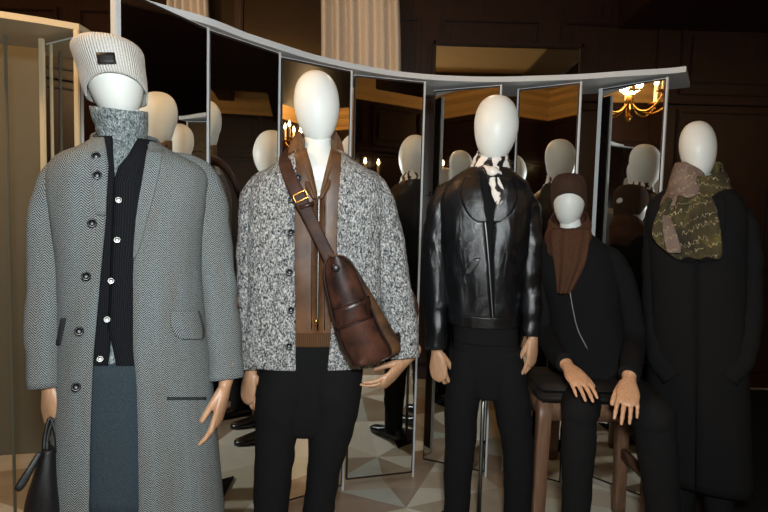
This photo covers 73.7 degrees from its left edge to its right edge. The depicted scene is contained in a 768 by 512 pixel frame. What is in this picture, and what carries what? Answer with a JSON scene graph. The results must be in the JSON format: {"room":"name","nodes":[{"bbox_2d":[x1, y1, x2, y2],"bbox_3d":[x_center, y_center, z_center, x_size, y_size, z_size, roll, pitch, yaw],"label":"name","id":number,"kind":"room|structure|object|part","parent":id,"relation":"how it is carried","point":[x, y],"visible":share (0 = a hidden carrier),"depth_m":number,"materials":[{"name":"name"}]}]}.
{"room":"clothing store","nodes":[
{"label":"clothing store","id":0,"kind":"room"},
{"bbox_2d":[0,0,767,387],"bbox_3d":[1.368,-0.658,4.385,10.100,3.500,0.160,2,4,0],"label":"wall","id":1,"kind":"structure","parent":0,"point":[727,91],"depth_m":4.29,"materials":[{"name":"brown wood"}]},
{"bbox_2d":[150,0,320,55],"bbox_3d":[-1.217,-1.275,4.281,1.600,2.180,0.065,2,4,0],"label":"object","id":2,"kind":"structure","parent":1,"relation":"in","point":[296,24],"depth_m":4.24,"materials":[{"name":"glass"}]},
{"bbox_2d":[167,0,208,17],"bbox_3d":[-1.599,-0.631,4.168,0.370,3.281,0.205,2,4,0],"label":"curtain","id":3,"kind":"object","parent":2,"relation":"hanging from","point":[200,7],"visible":0.02,"depth_m":4.05,"materials":[{"name":"beige fabric"}]},
{"bbox_3d":[-1.217,-1.275,4.279,1.600,2.180,0.060,2,4,0],"label":"frame","id":4,"kind":"part","parent":2,"relation":"part of","materials":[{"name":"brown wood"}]},
{"bbox_2d":[321,0,401,157],"bbox_3d":[-0.225,-0.596,4.168,0.687,3.281,0.205,2,4,0],"label":"curtain","id":5,"kind":"object","parent":2,"relation":"hanging from","point":[361,32],"visible":0.18,"depth_m":4.07,"materials":[{"name":"beige fabric"}]},
{"bbox_2d":[426,40,586,195],"bbox_3d":[1.012,-1.128,4.270,1.281,1.275,0.040,2,4,0],"label":"wall mirror","id":6,"kind":"object","parent":1,"relation":"attached to","point":[451,58],"visible":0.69,"depth_m":4.24,"materials":[{"name":"beige mirror"}]},
{"bbox_2d":[618,0,767,31],"bbox_3d":[4.176,-1.910,1.623,4.450,0.480,5.300,2,4,0],"label":"ceiling","id":7,"kind":"structure","parent":1,"relation":"attached to","point":[694,15],"depth_m":4.00,"materials":[{"name":"brown wood"}]},
{"bbox_2d":[0,379,767,511],"bbox_3d":[1.315,1.342,1.337,10.100,0.100,6.300,2,4,0],"label":"floor","id":8,"kind":"structure","parent":0,"point":[423,492],"depth_m":2.59,"materials":[{"name":"tile"}]},
{"bbox_2d":[0,44,84,454],"bbox_3d":[-1.980,-0.042,2.806,0.620,2.300,0.040,1,4,-12],"label":"partition panel","id":9,"kind":"object","parent":8,"relation":"on","point":[23,62],"visible":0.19,"depth_m":2.77,"materials":[{"name":"yellow"}]},
{"bbox_2d":[0,11,91,511],"bbox_3d":[-1.453,0.115,2.179,0.511,2.094,0.409,0,4,-19],"label":"door frame","id":10,"kind":"structure","parent":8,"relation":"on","point":[62,102],"depth_m":2.09,"materials":[{"name":"beige paint"}]},
{"bbox_3d":[-1.554,0.134,2.130,0.010,2.058,0.012,2,4,0],"label":"post","id":11,"kind":"part","parent":10,"relation":"part of","materials":[{"name":"brown wood"}]},
{"bbox_3d":[-1.432,0.135,2.166,0.022,2.058,0.012,2,4,0],"label":"post","id":12,"kind":"part","parent":10,"relation":"part of","materials":[{"name":"beige paint"}]},
{"bbox_3d":[-1.326,0.139,2.134,0.229,2.018,0.006,3,4,28],"label":"glass","id":13,"kind":"part","parent":10,"relation":"part of","materials":[{"name":"clear glass"}]},
{"bbox_3d":[-1.326,0.139,2.146,0.229,2.038,0.014,3,4,28],"label":"panel","id":14,"kind":"part","parent":10,"relation":"part of","materials":[{"name":"grey paint"}]},
{"bbox_3d":[-1.221,0.147,2.054,0.022,2.058,0.012,2,4,0],"label":"post","id":15,"kind":"part","parent":10,"relation":"part of","materials":[{"name":"beige paint"}]},
{"bbox_2d":[22,32,243,511],"bbox_3d":[-0.707,0.310,1.499,0.575,1.830,0.352,0,4,-27],"label":"mannequin","id":16,"kind":"object","parent":8,"relation":"on","point":[131,319],"visible":1,"depth_m":1.39},
{"bbox_2d":[14,416,59,511],"bbox_3d":[-0.931,0.651,1.379,0.126,0.438,0.154,0,4,-21],"label":"tote","id":17,"kind":"object","parent":16,"relation":"hanging from","point":[42,495],"visible":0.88,"depth_m":1.34,"materials":[{"name":"black leather"}]},
{"bbox_3d":[-0.891,0.480,1.371,0.040,0.094,0.034,2,4,0],"label":"handle","id":18,"kind":"part","parent":17,"relation":"part of","materials":[{"name":"black leather"}]},
{"bbox_3d":[-0.887,0.482,1.378,0.043,0.094,0.030,0,4,-27],"label":"handle","id":19,"kind":"part","parent":17,"relation":"part of","materials":[{"name":"black leather"}]},
{"bbox_2d":[236,70,420,511],"bbox_3d":[-0.196,0.274,1.870,0.687,1.881,0.323,1,4,-7],"label":"mannequin","id":20,"kind":"object","parent":8,"relation":"on","point":[307,388],"visible":0.94,"depth_m":1.81},
{"bbox_2d":[278,146,418,367],"bbox_3d":[-0.117,-0.013,1.867,0.517,0.789,0.443,2,4,0],"label":"sling bag","id":21,"kind":"object","parent":20,"relation":"hanging from","point":[365,337],"visible":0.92,"depth_m":1.69,"materials":[{"name":"brown leather"}]},
{"bbox_3d":[-0.084,0.184,1.690,0.235,0.371,0.031,1,4,-7],"label":"panel","id":22,"kind":"part","parent":21,"relation":"part of","materials":[{"name":"brown leather"}]},
{"bbox_2d":[110,0,689,511],"bbox_3d":[0.191,0.136,2.502,2.643,2.096,0.921,0,4,-19],"label":"mirror","id":23,"kind":"object","parent":8,"relation":"on","point":[220,94],"visible":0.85,"depth_m":2.52,"materials":[{"name":"white lacquer"},{"name":"glass"}]},
{"bbox_3d":[-0.864,0.181,1.676,0.030,2.058,0.034,3,4,27],"label":"post","id":24,"kind":"part","parent":23,"relation":"part of","materials":[{"name":"grey paint"}]},
{"bbox_3d":[-0.772,0.164,1.826,0.004,2.008,0.354,3,4,27],"label":"glass","id":25,"kind":"part","parent":23,"relation":"part of","materials":[{"name":"white mirror"}]},
{"bbox_3d":[-0.783,0.163,1.831,0.020,2.028,0.366,3,4,27],"label":"mirror panel","id":26,"kind":"part","parent":23,"relation":"part of","materials":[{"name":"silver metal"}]},
{"bbox_3d":[-0.777,0.173,1.831,0.018,2.058,0.381,3,4,27],"label":"panel frame","id":27,"kind":"part","parent":23,"relation":"part of","materials":[{"name":"grey paint"}]},
{"bbox_3d":[-0.591,0.148,2.137,0.020,2.028,0.330,5,5,40],"label":"mirror panel","id":28,"kind":"part","parent":23,"relation":"part of","materials":[{"name":"black mirror"}]},
{"bbox_3d":[-0.582,0.149,2.129,0.004,2.008,0.318,5,5,40],"label":"glass","id":29,"kind":"part","parent":23,"relation":"part of","materials":[{"name":"white mirror"}]},
{"bbox_3d":[-0.585,0.159,2.136,0.018,2.058,0.345,5,5,40],"label":"panel frame","id":30,"kind":"part","parent":23,"relation":"part of","materials":[{"name":"grey paint"}]},
{"bbox_3d":[-0.335,0.138,2.408,0.344,2.028,0.020,-1,4,-32],"label":"mirror panel","id":31,"kind":"part","parent":23,"relation":"part of","materials":[{"name":"silver metal"}]},
{"bbox_3d":[-0.328,0.139,2.398,0.332,2.008,0.004,-1,4,-32],"label":"glass","id":32,"kind":"part","parent":23,"relation":"part of","materials":[{"name":"white mirror"}]},
{"bbox_3d":[-0.330,0.148,2.405,0.358,2.058,0.018,-1,4,-32],"label":"panel frame","id":33,"kind":"part","parent":23,"relation":"part of","materials":[{"name":"grey paint"}]},
{"bbox_3d":[0.001,0.134,2.610,0.355,2.028,0.020,0,4,-15],"label":"mirror panel","id":34,"kind":"part","parent":23,"relation":"part of","materials":[{"name":"silver metal"}]},
{"bbox_3d":[0.005,0.134,2.598,0.343,2.008,0.004,0,4,-15],"label":"glass","id":35,"kind":"part","parent":23,"relation":"part of","materials":[{"name":"white mirror"}]},
{"bbox_3d":[0.005,0.144,2.605,0.370,2.058,0.018,0,4,-15],"label":"panel frame","id":36,"kind":"part","parent":23,"relation":"part of","materials":[{"name":"grey paint"}]},
{"bbox_3d":[0.409,0.135,2.746,0.347,2.028,0.020,3,4,23],"label":"mirror panel","id":37,"kind":"part","parent":23,"relation":"part of","materials":[{"name":"silver metal"}]},
{"bbox_3d":[0.404,0.136,2.735,0.336,2.008,0.004,3,4,23],"label":"glass","id":38,"kind":"part","parent":23,"relation":"part of","materials":[{"name":"white mirror"}]},
{"bbox_3d":[0.408,0.146,2.740,0.362,2.058,0.018,3,4,23],"label":"panel frame","id":39,"kind":"part","parent":23,"relation":"part of","materials":[{"name":"grey paint"}]},
{"bbox_3d":[0.813,0.151,2.665,0.301,2.028,0.020,4,4,31],"label":"mirror panel","id":40,"kind":"part","parent":23,"relation":"part of","materials":[{"name":"silver metal"}]},
{"bbox_3d":[0.810,0.161,2.660,0.319,2.058,0.018,4,4,31],"label":"panel frame","id":41,"kind":"part","parent":23,"relation":"part of","materials":[{"name":"grey paint"}]},
{"bbox_3d":[0.807,0.152,2.655,0.289,2.008,0.004,4,4,31],"label":"glass","id":42,"kind":"part","parent":23,"relation":"part of","materials":[{"name":"white mirror"}]},
{"bbox_3d":[1.194,0.167,2.578,0.004,2.008,0.292,-2,5,-43],"label":"glass","id":43,"kind":"part","parent":23,"relation":"part of","materials":[{"name":"white mirror"}]},
{"bbox_3d":[1.202,0.167,2.586,0.020,2.028,0.304,-2,5,-43],"label":"mirror panel","id":44,"kind":"part","parent":23,"relation":"part of","materials":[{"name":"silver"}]},
{"bbox_3d":[1.196,0.176,2.584,0.018,2.058,0.328,-2,5,-43],"label":"panel frame","id":45,"kind":"part","parent":23,"relation":"part of","materials":[{"name":"grey paint"}]},
{"bbox_2d":[421,95,542,511],"bbox_3d":[0.398,0.273,2.138,0.511,1.879,0.320,2,4,12],"label":"mannequin","id":46,"kind":"object","parent":8,"relation":"on","point":[482,250],"visible":1,"depth_m":2.09},
{"bbox_3d":[0.424,0.805,2.225,0.018,0.790,0.018,2,4,0],"label":"stand rod","id":47,"kind":"part","parent":46,"relation":"part of","materials":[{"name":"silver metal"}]},
{"bbox_2d":[527,366,659,511],"bbox_3d":[0.882,0.875,2.269,0.520,0.691,0.320,2,4,0],"label":"stool","id":48,"kind":"object","parent":8,"relation":"on","point":[546,387],"visible":0.39,"depth_m":2.13,"materials":[{"name":"brown wood"}]},
{"bbox_3d":[0.654,0.911,2.143,0.066,0.622,0.063,2,4,0],"label":"leg","id":49,"kind":"part","parent":48,"relation":"part of","materials":[{"name":"brown wood"}]},
{"bbox_3d":[0.890,0.580,2.250,0.500,0.040,0.320,2,4,0],"label":"seat","id":50,"kind":"part","parent":48,"relation":"part of","materials":[{"name":"black leather"}]},
{"bbox_2d":[538,173,680,511],"bbox_3d":[0.924,0.430,2.141,0.503,1.593,0.795,2,4,0],"label":"mannequin","id":51,"kind":"object","parent":48,"relation":"on","point":[593,324],"visible":1,"depth_m":2.23},
{"bbox_3d":[1.109,0.907,2.400,0.066,0.622,0.063,2,4,0],"label":"leg","id":52,"kind":"part","parent":48,"relation":"part of","materials":[{"name":"brown wood"}]},
{"bbox_3d":[1.111,0.925,2.272,0.024,0.050,0.240,2,4,0],"label":"rail","id":53,"kind":"part","parent":48,"relation":"part of","materials":[{"name":"brown wood"}]},
{"bbox_3d":[1.108,0.923,2.143,0.066,0.622,0.063,2,4,0],"label":"leg","id":54,"kind":"part","parent":48,"relation":"part of","materials":[{"name":"brown wood"}]},
{"bbox_2d":[641,121,763,511],"bbox_3d":[1.341,0.329,2.189,0.472,1.810,0.339,4,4,31],"label":"mannequin","id":55,"kind":"object","parent":8,"relation":"on","point":[702,269],"visible":0.98,"depth_m":2.10}
]}

